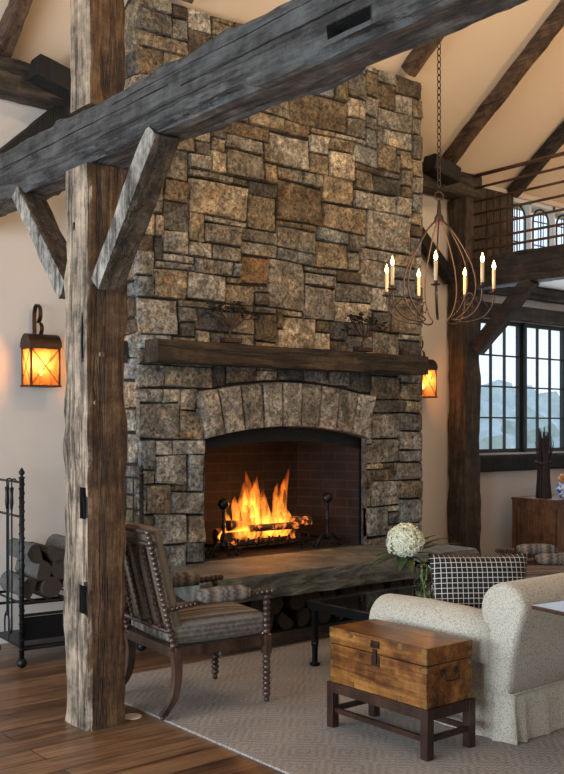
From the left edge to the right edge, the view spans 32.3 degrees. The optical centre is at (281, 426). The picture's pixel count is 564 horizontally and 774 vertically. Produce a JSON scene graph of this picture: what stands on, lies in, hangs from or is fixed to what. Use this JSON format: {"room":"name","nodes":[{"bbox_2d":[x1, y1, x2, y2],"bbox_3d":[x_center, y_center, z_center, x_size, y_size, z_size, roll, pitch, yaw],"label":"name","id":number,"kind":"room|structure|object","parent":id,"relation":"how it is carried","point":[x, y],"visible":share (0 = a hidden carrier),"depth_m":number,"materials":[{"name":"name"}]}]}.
{"room":"traditional dwelling","nodes":[
{"label":"traditional dwelling","id":0,"kind":"room"},
{"bbox_2d":[0,636,329,773],"bbox_3d":[2.385,1.560,3.009,14.500,0.120,11.650,0,0,-39],"label":"floor","id":1,"kind":"structure","parent":0,"point":[36,737],"depth_m":4.69,"materials":[{"name":"brown wood"}]},
{"bbox_2d":[0,464,145,667],"bbox_3d":[-1.421,0.875,6.497,0.884,1.250,0.564,0,0,-34],"label":"rack","id":2,"kind":"object","parent":1,"relation":"on","point":[44,631],"visible":0.5,"depth_m":6.15,"materials":[{"name":"black metal"}]},
{"bbox_2d":[4,478,10,633],"bbox_3d":[-1.743,0.817,6.206,0.048,0.987,0.098,0,0,-34],"label":"tool","id":3,"kind":"object","parent":2,"relation":"hanging from","point":[6,487],"visible":0.97,"depth_m":6.20,"materials":[{"name":"black metal"}]},
{"bbox_2d":[8,478,16,633],"bbox_3d":[-1.702,0.816,6.146,0.048,0.984,0.062,0,0,-34],"label":"tool","id":4,"kind":"object","parent":2,"relation":"hanging from","point":[11,487],"visible":1,"depth_m":6.12,"materials":[{"name":"black metal"}]},
{"bbox_2d":[0,570,36,599],"bbox_3d":[-1.710,1.020,6.301,0.108,0.137,0.420,0,0,-34],"label":"log","id":5,"kind":"object","parent":2,"relation":"in","point":[30,583],"visible":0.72,"depth_m":6.19,"materials":[{"name":"brown wood"}]},
{"bbox_2d":[26,576,61,596],"bbox_3d":[-1.585,1.020,6.386,0.135,0.136,0.420,0,0,-34],"label":"log","id":6,"kind":"object","parent":2,"relation":"on","point":[50,587],"visible":0.56,"depth_m":6.21,"materials":[{"name":"brown wood"}]},
{"bbox_2d":[15,558,50,580],"bbox_3d":[-1.627,0.910,6.358,0.100,0.130,0.420,0,0,-34],"label":"log","id":7,"kind":"object","parent":6,"relation":"on","point":[42,571],"visible":0.66,"depth_m":6.20,"materials":[{"name":"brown wood"}]},
{"bbox_2d":[9,538,42,563],"bbox_3d":[-1.677,0.802,6.323,0.101,0.130,0.420,0,0,-34],"label":"log","id":8,"kind":"object","parent":7,"relation":"on","point":[32,552],"visible":0.76,"depth_m":6.17,"materials":[{"name":"brown wood"}]},
{"bbox_2d":[43,558,63,578],"bbox_3d":[-1.532,0.911,6.422,0.141,0.132,0.420,0,0,-34],"label":"log","id":9,"kind":"object","parent":6,"relation":"on","point":[57,569],"visible":0.31,"depth_m":6.24,"materials":[{"name":"brown wood"}]},
{"bbox_2d":[30,542,64,562],"bbox_3d":[-1.553,0.820,6.408,0.132,0.098,0.420,0,0,-34],"label":"log","id":10,"kind":"object","parent":9,"relation":"on","point":[50,553],"visible":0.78,"depth_m":6.24,"materials":[{"name":"brown wood"}]},
{"bbox_2d":[0,628,124,647],"bbox_3d":[-1.421,1.375,6.497,0.820,0.020,0.500,0,0,-34],"label":"shelf","id":11,"kind":"object","parent":2,"relation":"attached to","point":[13,638],"depth_m":6.20,"materials":[{"name":"black metal"}]},
{"bbox_2d":[0,586,127,650],"bbox_3d":[-1.421,1.242,6.497,0.834,0.302,0.520,0,0,-34],"label":"shelf","id":12,"kind":"object","parent":2,"relation":"attached to","point":[44,631],"depth_m":6.16,"materials":[{"name":"black metal"}]},
{"bbox_3d":[-1.472,0.999,6.463,0.139,0.092,0.420,0,0,-34],"label":"log","id":13,"kind":"object","parent":2,"relation":"in","visible":0},
{"bbox_3d":[-1.422,0.930,6.496,0.132,0.101,0.420,0,0,-34],"label":"log","id":14,"kind":"object","parent":13,"relation":"on","visible":0},
{"bbox_2d":[45,534,64,549],"bbox_3d":[-1.434,0.799,6.488,0.139,0.140,0.420,0,0,-34],"label":"log","id":15,"kind":"object","parent":14,"relation":"on","point":[55,540],"visible":0.29,"depth_m":6.51,"materials":[{"name":"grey wood"}]},
{"bbox_2d":[63,0,127,730],"bbox_3d":[-0.946,-1.274,4.952,0.240,5.548,0.275,0,0,-39],"label":"timber post","id":16,"kind":"object","parent":1,"relation":"on","point":[95,441],"visible":0.91,"depth_m":4.86,"materials":[{"name":"brown wood"}]},
{"bbox_2d":[12,186,66,298],"bbox_3d":[-1.267,-1.010,5.297,0.149,0.692,0.666,0,0,-39],"label":"knee brace","id":17,"kind":"object","parent":16,"relation":"attached to","point":[34,210],"visible":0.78,"depth_m":5.26,"materials":[{"name":"brown wood"}]},
{"bbox_2d":[91,127,179,291],"bbox_3d":[-0.696,-1.015,4.596,0.145,0.696,0.603,0,0,-39],"label":"knee brace","id":18,"kind":"object","parent":16,"relation":"attached to","point":[155,152],"visible":0.99,"depth_m":4.54,"materials":[{"name":"brown wood"}]},
{"bbox_2d":[0,0,527,216],"bbox_3d":[0.146,-1.451,3.623,0.242,0.304,7.430,0,0,-39],"label":"beam","id":19,"kind":"structure","parent":16,"relation":"on","point":[299,48],"depth_m":3.87,"materials":[{"name":"grey wood"}]},
{"bbox_2d":[125,713,141,719],"bbox_3d":[-0.774,1.496,5.040,0.100,0.008,0.100,0,0,-39],"label":"floor outlet","id":20,"kind":"object","parent":1,"relation":"on","point":[131,716],"visible":0.83,"depth_m":5.03,"materials":[{"name":"gold metal"}]},
{"bbox_2d":[123,0,423,645],"bbox_3d":[-0.083,-0.737,7.787,2.911,4.496,0.706,0,0,-39],"label":"stone chimney","id":21,"kind":"object","parent":1,"relation":"on","point":[296,211],"depth_m":7.55,"materials":[{"name":"brown stone"}]},
{"bbox_2d":[205,498,241,558],"bbox_3d":[-0.541,0.749,7.364,0.331,0.438,0.422,0,0,-39],"label":"andiron","id":22,"kind":"object","parent":21,"relation":"in","point":[223,504],"visible":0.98,"depth_m":7.22,"materials":[{"name":"black metal"}]},
{"bbox_2d":[212,528,247,542],"bbox_3d":[-0.228,0.841,7.685,0.680,0.114,0.115,0,0,-33],"label":"log","id":23,"kind":"object","parent":21,"relation":"on","point":[216,533],"visible":0.19,"depth_m":7.50,"materials":[{"name":"black wood"}]},
{"bbox_2d":[226,516,272,531],"bbox_3d":[-0.240,0.750,7.579,0.060,0.085,0.550,0,0,36],"label":"log","id":24,"kind":"object","parent":23,"relation":"on","point":[237,524],"visible":0.8,"depth_m":7.47,"materials":[{"name":"black wood"}]},
{"bbox_2d":[251,516,311,525],"bbox_3d":[-0.007,0.754,7.762,0.500,0.082,0.083,0,0,-19],"label":"log","id":25,"kind":"object","parent":23,"relation":"on","point":[302,520],"visible":0.61,"depth_m":7.76,"materials":[{"name":"black wood"}]},
{"bbox_2d":[220,529,295,545],"bbox_3d":[-0.181,0.846,7.593,0.740,0.102,0.067,0,0,-44],"label":"log","id":26,"kind":"object","parent":21,"relation":"on","point":[232,537],"visible":0.72,"depth_m":7.53,"materials":[{"name":"black"}]},
{"bbox_2d":[248,522,298,531],"bbox_3d":[-0.063,0.777,7.593,0.450,0.057,0.051,0,0,-33],"label":"log","id":27,"kind":"object","parent":26,"relation":"on","point":[285,525],"visible":1,"depth_m":7.57,"materials":[{"name":"black wood"}]},
{"bbox_2d":[124,339,427,374],"bbox_3d":[-0.030,-0.516,7.544,2.781,0.163,0.589,0,0,-39],"label":"mantel shelf","id":28,"kind":"object","parent":21,"relation":"attached to","point":[166,351],"visible":0.93,"depth_m":7.17,"materials":[{"name":"brown wood"}]},
{"bbox_2d":[203,301,260,342],"bbox_3d":[-0.368,-0.757,7.007,0.486,0.304,0.147,0,0,-39],"label":"tree sculpture","id":29,"kind":"object","parent":28,"relation":"on","point":[229,339],"visible":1,"depth_m":7.00,"materials":[{"name":"metal"}]},
{"bbox_2d":[341,312,387,351],"bbox_3d":[0.659,-0.763,7.828,0.483,0.317,0.124,0,0,-34],"label":"tree sculpture","id":30,"kind":"object","parent":28,"relation":"on","point":[354,318],"visible":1,"depth_m":7.81,"materials":[{"name":"metal"}]},
{"bbox_2d":[297,492,342,547],"bbox_3d":[0.261,0.749,8.018,0.331,0.438,0.422,0,0,-39],"label":"andiron","id":31,"kind":"object","parent":21,"relation":"in","point":[327,497],"visible":0.98,"depth_m":7.88,"materials":[{"name":"black metal"}]},
{"bbox_2d":[171,543,479,655],"bbox_3d":[0.281,1.235,7.235,2.680,0.530,0.830,0,0,-39],"label":"raised hearth","id":32,"kind":"object","parent":1,"relation":"on","point":[307,571],"visible":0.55,"depth_m":6.83,"materials":[{"name":"brown wood"}]},
{"bbox_2d":[269,612,273,629],"bbox_3d":[-0.207,1.343,6.825,0.098,0.140,0.360,0,0,-39],"label":"log","id":33,"kind":"object","parent":32,"relation":"on","point":[271,616],"visible":0.06,"depth_m":6.70,"materials":[{"name":"brown wood"}]},
{"bbox_2d":[269,597,283,614],"bbox_3d":[-0.158,1.225,6.865,0.142,0.141,0.360,0,0,-39],"label":"log","id":34,"kind":"object","parent":33,"relation":"on","point":[276,604],"visible":0.11,"depth_m":6.73,"materials":[{"name":"brown wood"}]},
{"bbox_2d":[273,612,293,629],"bbox_3d":[-0.080,1.349,6.929,0.129,0.127,0.360,0,0,-39],"label":"log","id":35,"kind":"object","parent":32,"relation":"on","point":[281,620],"visible":0.38,"depth_m":6.78,"materials":[{"name":"brown wood"}]},
{"bbox_2d":[280,607,309,626],"bbox_3d":[0.045,1.344,7.030,0.113,0.133,0.360,0,0,-39],"label":"log","id":36,"kind":"object","parent":32,"relation":"on","point":[301,617],"visible":0.4,"depth_m":6.90,"materials":[{"name":"brown wood"}]},
{"bbox_2d":[281,594,305,609],"bbox_3d":[0.002,1.222,6.995,0.143,0.135,0.360,0,0,-39],"label":"log","id":37,"kind":"object","parent":36,"relation":"on","point":[295,602],"visible":0.29,"depth_m":6.86,"materials":[{"name":"brown wood"}]},
{"bbox_2d":[304,591,320,606],"bbox_3d":[0.113,1.224,7.086,0.141,0.137,0.360,0,0,-39],"label":"log","id":38,"kind":"object","parent":32,"relation":"in","point":[315,595],"visible":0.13,"depth_m":6.94,"materials":[{"name":"brown wood"}]},
{"bbox_2d":[304,606,330,622],"bbox_3d":[0.189,1.361,7.148,0.134,0.100,0.360,0,0,-39],"label":"log","id":39,"kind":"object","parent":32,"relation":"on","point":[323,617],"visible":0.16,"depth_m":7.01,"materials":[{"name":"brown wood"}]},
{"bbox_2d":[319,590,335,598],"bbox_3d":[0.225,1.222,7.177,0.139,0.140,0.360,0,0,-39],"label":"log","id":40,"kind":"object","parent":39,"relation":"on","point":[330,593],"visible":0.1,"depth_m":7.03,"materials":[{"name":"brown wood"}]},
{"bbox_2d":[330,605,345,619],"bbox_3d":[0.321,1.342,7.255,0.106,0.142,0.360,0,0,-39],"label":"log","id":41,"kind":"object","parent":32,"relation":"on","point":[344,606],"visible":0.07,"depth_m":7.13,"materials":[{"name":"brown wood"}]},
{"bbox_2d":[355,584,369,593],"bbox_3d":[0.495,1.224,7.397,0.142,0.136,0.360,0,0,-39],"label":"log","id":42,"kind":"object","parent":32,"relation":"in","point":[364,588],"visible":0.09,"depth_m":7.26,"materials":[{"name":"brown wood"}]},
{"bbox_2d":[359,601,373,612],"bbox_3d":[0.575,1.362,7.463,0.139,0.099,0.360,0,0,-39],"label":"log","id":43,"kind":"object","parent":32,"relation":"on","point":[366,606],"visible":0.21,"depth_m":7.31,"materials":[{"name":"brown wood"}]},
{"bbox_2d":[368,583,383,591],"bbox_3d":[0.608,1.225,7.489,0.139,0.137,0.360,0,0,-39],"label":"log","id":44,"kind":"object","parent":43,"relation":"on","point":[376,586],"visible":0.09,"depth_m":7.34,"materials":[{"name":"brown wood"}]},
{"bbox_2d":[401,578,413,586],"bbox_3d":[0.881,1.223,7.713,0.142,0.136,0.360,0,0,-39],"label":"log","id":45,"kind":"object","parent":32,"relation":"in","point":[406,582],"visible":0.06,"depth_m":7.56,"materials":[{"name":"brown wood"}]},
{"bbox_3d":[0.422,1.335,7.338,0.131,0.123,0.360,0,0,-39],"label":"log","id":46,"kind":"object","parent":32,"relation":"on","visible":0},
{"bbox_2d":[334,587,356,596],"bbox_3d":[0.385,1.224,7.307,0.143,0.142,0.360,0,0,-39],"label":"log","id":47,"kind":"object","parent":46,"relation":"on","point":[351,590],"visible":0.17,"depth_m":7.17,"materials":[{"name":"brown wood"}]},
{"bbox_3d":[0.804,1.322,7.649,0.135,0.102,0.360,0,0,-39],"label":"log","id":48,"kind":"object","parent":32,"relation":"on","visible":0},
{"bbox_2d":[383,580,402,589],"bbox_3d":[0.769,1.224,7.621,0.139,0.136,0.360,0,0,-39],"label":"log","id":49,"kind":"object","parent":48,"relation":"on","point":[392,584],"visible":0.11,"depth_m":7.47,"materials":[{"name":"brown wood"}]},
{"bbox_3d":[-0.339,1.335,6.717,0.115,0.124,0.360,0,0,-39],"label":"log","id":50,"kind":"object","parent":32,"relation":"on","visible":0},
{"bbox_2d":[238,600,263,611],"bbox_3d":[-0.273,1.224,6.771,0.138,0.139,0.360,0,0,-39],"label":"log","id":51,"kind":"object","parent":50,"relation":"on","point":[256,604],"visible":0.09,"depth_m":6.63,"materials":[{"name":"brown wood"}]},
{"bbox_2d":[124,638,563,773],"bbox_3d":[1.747,1.494,5.825,4.730,0.012,3.420,0,0,-39],"label":"area rug","id":52,"kind":"object","parent":1,"relation":"on","point":[288,733],"visible":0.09,"depth_m":4.81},
{"bbox_2d":[124,521,275,720],"bbox_3d":[-0.518,0.999,5.327,0.772,0.978,0.643,0,0,-33],"label":"armchair","id":53,"kind":"object","parent":52,"relation":"on","point":[213,618],"visible":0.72,"depth_m":5.12,"materials":[{"name":"fabric"}]},
{"bbox_2d":[131,601,263,644],"bbox_3d":[-0.455,1.066,5.368,0.590,0.161,0.550,0,0,-33],"label":"seat cushion","id":54,"kind":"object","parent":53,"relation":"on","point":[226,621],"depth_m":5.17,"materials":[{"name":"fabric"}]},
{"bbox_2d":[308,586,413,666],"bbox_3d":[0.884,1.283,6.147,1.200,0.410,0.810,0,0,-39],"label":"coffee table","id":55,"kind":"object","parent":52,"relation":"on","point":[329,605],"visible":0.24,"depth_m":6.07,"materials":[{"name":"black metal"}]},
{"bbox_2d":[414,559,432,598],"bbox_3d":[0.877,0.953,6.045,0.124,0.250,0.124,0,0,-39],"label":"glass vase","id":56,"kind":"object","parent":55,"relation":"on","point":[423,580],"visible":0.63,"depth_m":6.00,"materials":[{"name":"clear glass"}]},
{"bbox_2d":[370,522,459,573],"bbox_3d":[0.826,0.825,6.070,0.575,0.468,0.326,0,0,1],"label":"hydrangea","id":57,"kind":"object","parent":56,"relation":"in","point":[406,542],"visible":0.98,"depth_m":6.00,"materials":[{"name":"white plant"}]},
{"bbox_2d":[327,680,474,761],"bbox_3d":[0.562,1.375,4.691,0.330,0.225,0.670,0,0,-39],"label":"stand","id":58,"kind":"object","parent":52,"relation":"on","point":[426,737],"visible":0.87,"depth_m":4.52,"materials":[{"name":"brown wood"}]},
{"bbox_2d":[329,619,472,709],"bbox_3d":[0.563,1.127,4.676,0.333,0.272,0.669,0,0,-39],"label":"wooden chest","id":59,"kind":"object","parent":58,"relation":"on","point":[417,667],"visible":1,"depth_m":4.52,"materials":[{"name":"brown wood"}]},
{"bbox_2d":[369,573,563,745],"bbox_3d":[1.579,1.111,5.533,2.132,0.749,1.030,0,0,-39],"label":"sofa","id":60,"kind":"object","parent":52,"relation":"on","point":[517,667],"visible":0.61,"depth_m":4.66,"materials":[{"name":"beige fabric"}]},
{"bbox_2d":[428,553,527,608],"bbox_3d":[1.067,0.865,5.250,0.552,0.362,0.209,0,0,-4],"label":"throw pillow","id":61,"kind":"object","parent":60,"relation":"on","point":[463,580],"visible":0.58,"depth_m":5.19,"materials":[{"name":"black fabric"}]},
{"bbox_2d":[495,544,563,578],"bbox_3d":[1.955,1.022,6.971,0.735,0.931,0.612,0,0,0],"label":"armchair","id":62,"kind":"object","parent":52,"relation":"on","point":[545,554],"visible":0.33,"depth_m":6.92,"materials":[{"name":"beige fabric"}]},
{"bbox_2d":[526,566,563,578],"bbox_3d":[1.883,1.087,6.971,0.562,0.153,0.524,0,0,0],"label":"seat cushion","id":63,"kind":"object","parent":62,"relation":"on","point":[531,571],"depth_m":6.87,"materials":[{"name":"fabric"}]},
{"bbox_2d":[531,601,563,615],"bbox_3d":[1.605,1.130,4.170,0.848,0.717,0.630,0,0,-31],"label":"side table","id":64,"kind":"object","parent":52,"relation":"on","point":[557,608],"visible":1,"depth_m":4.18,"materials":[{"name":"brown wood"}]},
{"bbox_2d":[447,197,480,555],"bbox_3d":[1.798,-0.367,9.609,0.235,3.735,0.239,0,0,-39],"label":"timber post","id":65,"kind":"object","parent":1,"relation":"on","point":[464,496],"visible":0.78,"depth_m":9.52,"materials":[{"name":"brown wood"}]},
{"bbox_2d":[420,227,456,283],"bbox_3d":[1.285,-1.845,9.255,1.056,0.894,0.109,0,0,-39],"label":"brace","id":66,"kind":"object","parent":65,"relation":"attached to","point":[446,272],"visible":0.37,"depth_m":9.39,"materials":[{"name":"brown wood"}]},
{"bbox_2d":[422,172,481,199],"bbox_3d":[1.406,-2.359,9.289,1.280,0.238,0.228,0,0,-39],"label":"wall plate","id":67,"kind":"object","parent":65,"relation":"on","point":[465,186],"visible":0.34,"depth_m":9.42,"materials":[{"name":"brown wood"}]},
{"bbox_2d":[422,153,460,184],"bbox_3d":[1.489,-2.401,9.085,0.375,0.228,0.164,0,0,-39],"label":"block","id":68,"kind":"object","parent":67,"relation":"attached to","point":[450,173],"visible":0.88,"depth_m":9.02,"materials":[{"name":"brown wood"}]},
{"bbox_2d":[470,276,539,353],"bbox_3d":[2.102,-1.060,9.225,0.138,0.698,0.731,0,0,-39],"label":"knee brace","id":69,"kind":"object","parent":65,"relation":"attached to","point":[497,323],"visible":0.99,"depth_m":9.18,"materials":[{"name":"brown wood"}]},
{"bbox_2d":[469,244,563,290],"bbox_3d":[2.900,-1.486,8.294,0.201,0.302,3.190,0,0,-39],"label":"beam","id":70,"kind":"structure","parent":65,"relation":"attached to","point":[544,264],"depth_m":8.99,"materials":[{"name":"brown wood"}]},
{"bbox_2d":[474,151,563,251],"bbox_3d":[2.904,-2.055,8.259,0.080,0.850,3.230,0,0,-39],"label":"loft railing","id":71,"kind":"object","parent":70,"relation":"on","point":[559,154],"visible":1,"depth_m":9.08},
{"bbox_2d":[511,494,563,565],"bbox_3d":[3.039,1.107,10.166,1.340,0.785,0.564,0,0,-39],"label":"sideboard","id":72,"kind":"object","parent":1,"relation":"on","point":[534,520],"visible":0.59,"depth_m":9.73,"materials":[{"name":"brown wood"}]},
{"bbox_2d":[535,427,553,498],"bbox_3d":[2.632,0.357,9.794,0.182,0.718,0.192,0,0,-39],"label":"bundle","id":73,"kind":"object","parent":72,"relation":"on","point":[543,482],"visible":1,"depth_m":9.76,"materials":[{"name":"brown wood"}]},
{"bbox_2d":[555,482,563,497],"bbox_3d":[2.853,0.640,9.888,0.150,0.150,0.150,0,0,-39],"label":"porcelain vase","id":74,"kind":"object","parent":72,"relation":"on","point":[559,490],"visible":1,"depth_m":9.85,"materials":[{"name":"ceramic"}]},
{"bbox_2d":[557,474,563,482],"bbox_3d":[2.863,0.520,9.898,0.127,0.090,0.120,0,0,18],"label":"flowers","id":75,"kind":"object","parent":74,"relation":"on","point":[560,478],"visible":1,"depth_m":9.87,"materials":[{"name":"orange plant"}]},
{"bbox_2d":[0,99,563,643],"bbox_3d":[-1.233,-0.500,7.446,14.500,4.000,0.200,0,0,-39],"label":"wall","id":76,"kind":"structure","parent":0,"point":[32,420],"depth_m":6.98,"materials":[{"name":"beige paint"}]},
{"bbox_2d":[0,56,70,109],"bbox_3d":[-4.007,-2.359,4.874,6.850,0.242,0.233,0,0,-39],"label":"wall plate","id":77,"kind":"object","parent":76,"relation":"attached to","point":[15,87],"visible":0.37,"depth_m":6.59,"materials":[{"name":"brown wood"}]},
{"bbox_2d":[0,105,73,152],"bbox_3d":[-1.849,-1.855,6.660,0.956,0.922,0.165,0,0,-39],"label":"brace","id":78,"kind":"object","parent":77,"relation":"attached to","point":[47,119],"visible":0.47,"depth_m":6.72,"materials":[{"name":"wood"}]},
{"bbox_2d":[27,54,70,100],"bbox_3d":[-1.528,-2.370,6.625,0.375,0.228,0.164,0,0,-39],"label":"block","id":79,"kind":"object","parent":77,"relation":"attached to","point":[45,72],"visible":0.8,"depth_m":6.54,"materials":[{"name":"brown wood"}]},
{"bbox_2d":[20,304,61,387],"bbox_3d":[-1.694,-0.571,6.804,0.238,0.585,0.212,0,0,-39],"label":"wall lantern","id":80,"kind":"object","parent":76,"relation":"attached to","point":[36,349],"visible":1,"depth_m":6.79,"materials":[{"name":"glass"}]},
{"bbox_2d":[421,340,437,397],"bbox_3d":[1.323,-0.571,9.264,0.238,0.585,0.212,0,0,-39],"label":"wall lantern","id":81,"kind":"object","parent":76,"relation":"attached to","point":[432,365],"visible":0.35,"depth_m":9.24,"materials":[{"name":"glass"}]},
{"bbox_2d":[480,188,512,256],"bbox_3d":[2.127,-2.035,10.019,0.760,0.810,0.040,0,0,-39],"label":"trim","id":82,"kind":"structure","parent":76,"relation":"attached to","point":[507,227],"depth_m":10.05,"materials":[{"name":"brown wood"}]},
{"bbox_2d":[479,319,521,452],"bbox_3d":[2.268,-0.425,10.257,0.760,1.390,0.050,0,0,-39],"label":"window","id":83,"kind":"structure","parent":76,"relation":"in","point":[517,325],"depth_m":10.33,"materials":[{"name":"paint"}]},
{"bbox_2d":[480,453,563,471],"bbox_3d":[3.156,0.375,10.845,3.400,0.176,0.085,0,0,-39],"label":"trim","id":84,"kind":"structure","parent":76,"relation":"attached to","point":[511,462],"depth_m":10.21,"materials":[{"name":"black wood"}]},
{"bbox_2d":[480,301,563,325],"bbox_3d":[3.156,-1.200,10.845,3.400,0.158,0.088,0,0,-39],"label":"trim","id":85,"kind":"structure","parent":76,"relation":"attached to","point":[525,314],"depth_m":10.41,"materials":[{"name":"brown wood"}]},
{"bbox_2d":[480,287,563,304],"bbox_3d":[3.169,-1.430,10.830,3.400,0.137,0.128,0,0,-39],"label":"trim","id":86,"kind":"structure","parent":76,"relation":"attached to","point":[539,294],"depth_m":10.45,"materials":[{"name":"white paint"}]},
{"bbox_2d":[522,323,526,451],"bbox_3d":[2.892,-0.425,10.758,0.840,1.390,0.120,0,0,-39],"label":"trim","id":87,"kind":"structure","parent":76,"relation":"attached to","point":[524,325],"depth_m":10.46,"materials":[{"name":"paint"}]},
{"bbox_2d":[513,197,563,250],"bbox_3d":[3.340,-2.035,11.150,2.530,0.830,0.080,0,0,-39],"label":"window","id":88,"kind":"structure","parent":76,"relation":"in","point":[526,209],"depth_m":10.64,"materials":[{"name":"glass"}]},
{"bbox_2d":[527,324,563,451],"bbox_3d":[2.888,-0.425,10.762,0.760,1.390,0.050,0,0,-39],"label":"window","id":89,"kind":"structure","parent":76,"relation":"in","point":[534,326],"depth_m":10.82,"materials":[{"name":"paint"}]},
{"bbox_2d":[0,0,563,219],"bbox_3d":[2.448,-4.808,2.932,14.900,4.855,11.850,0,0,-39],"label":"ceiling","id":90,"kind":"structure","parent":0,"point":[474,58],"depth_m":8.74,"materials":[{"name":"paint"}]},
{"bbox_2d":[0,0,32,57],"bbox_3d":[-0.193,-4.656,4.508,0.116,4.490,5.705,0,0,-39],"label":"rafter","id":91,"kind":"object","parent":90,"relation":"attached to","point":[12,21],"visible":0.91,"depth_m":6.43,"materials":[{"name":"brown wood"}]},
{"bbox_2d":[181,0,193,3],"bbox_3d":[0.868,-4.932,4.917,0.116,3.938,5.000,0,0,-39],"label":"rafter","id":92,"kind":"object","parent":90,"relation":"attached to","point":[187,1],"visible":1,"depth_m":6.80,"materials":[{"name":"brown wood"}]},
{"bbox_2d":[401,37,443,76],"bbox_3d":[2.627,-4.931,6.352,0.114,3.939,5.002,0,0,-39],"label":"rafter","id":93,"kind":"object","parent":90,"relation":"attached to","point":[416,59],"visible":0.41,"depth_m":8.13,"materials":[{"name":"brown wood"}]},
{"bbox_2d":[382,38,497,325],"bbox_3d":[0.944,-2.537,5.943,0.697,3.801,0.714,0,0,-26],"label":"chandelier","id":94,"kind":"object","parent":90,"relation":"hanging from","point":[438,219],"visible":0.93,"depth_m":5.94,"materials":[{"name":"metal"}]},
{"bbox_2d":[442,0,563,163],"bbox_3d":[3.295,-4.656,7.351,0.114,4.492,5.706,0,0,-39],"label":"rafter","id":95,"kind":"object","parent":90,"relation":"attached to","point":[554,23],"visible":0.89,"depth_m":8.83,"materials":[{"name":"brown wood"}]},
{"bbox_2d":[507,121,563,197],"bbox_3d":[4.202,-4.655,8.091,0.114,4.489,5.707,0,0,-39],"label":"rafter","id":96,"kind":"object","parent":90,"relation":"attached to","point":[555,141],"visible":0.86,"depth_m":9.96,"materials":[{"name":"brown wood"}]},
{"bbox_2d":[538,279,563,290],"bbox_3d":[4.158,-1.560,9.617,3.400,0.120,3.250,0,0,-39],"label":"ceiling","id":97,"kind":"structure","parent":0,"point":[556,284],"depth_m":10.33,"materials":[{"name":"beige paint"}]},
{"label":"outside","id":98,"kind":"structure","parent":0,"visible":0},
{"bbox_3d":[-8.848,2.450,42.496,80.000,0.100,62.950,0,0,-39],"label":"ground","id":99,"kind":"structure","parent":98,"visible":0},
{"bbox_2d":[479,405,515,448],"bbox_3d":[4.731,1.669,32.253,6.950,5.743,6.681,0,0,2],"label":"leafy tree","id":100,"kind":"object","parent":99,"relation":"on","point":[497,435],"visible":0.05,"depth_m":30.14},
{"bbox_2d":[480,380,559,447],"bbox_3d":[9.198,1.715,41.078,9.061,7.374,8.814,0,0,-39],"label":"leafy tree","id":101,"kind":"object","parent":99,"relation":"on","point":[497,393],"visible":0.09,"depth_m":38.62,"materials":[{"name":"plant"}]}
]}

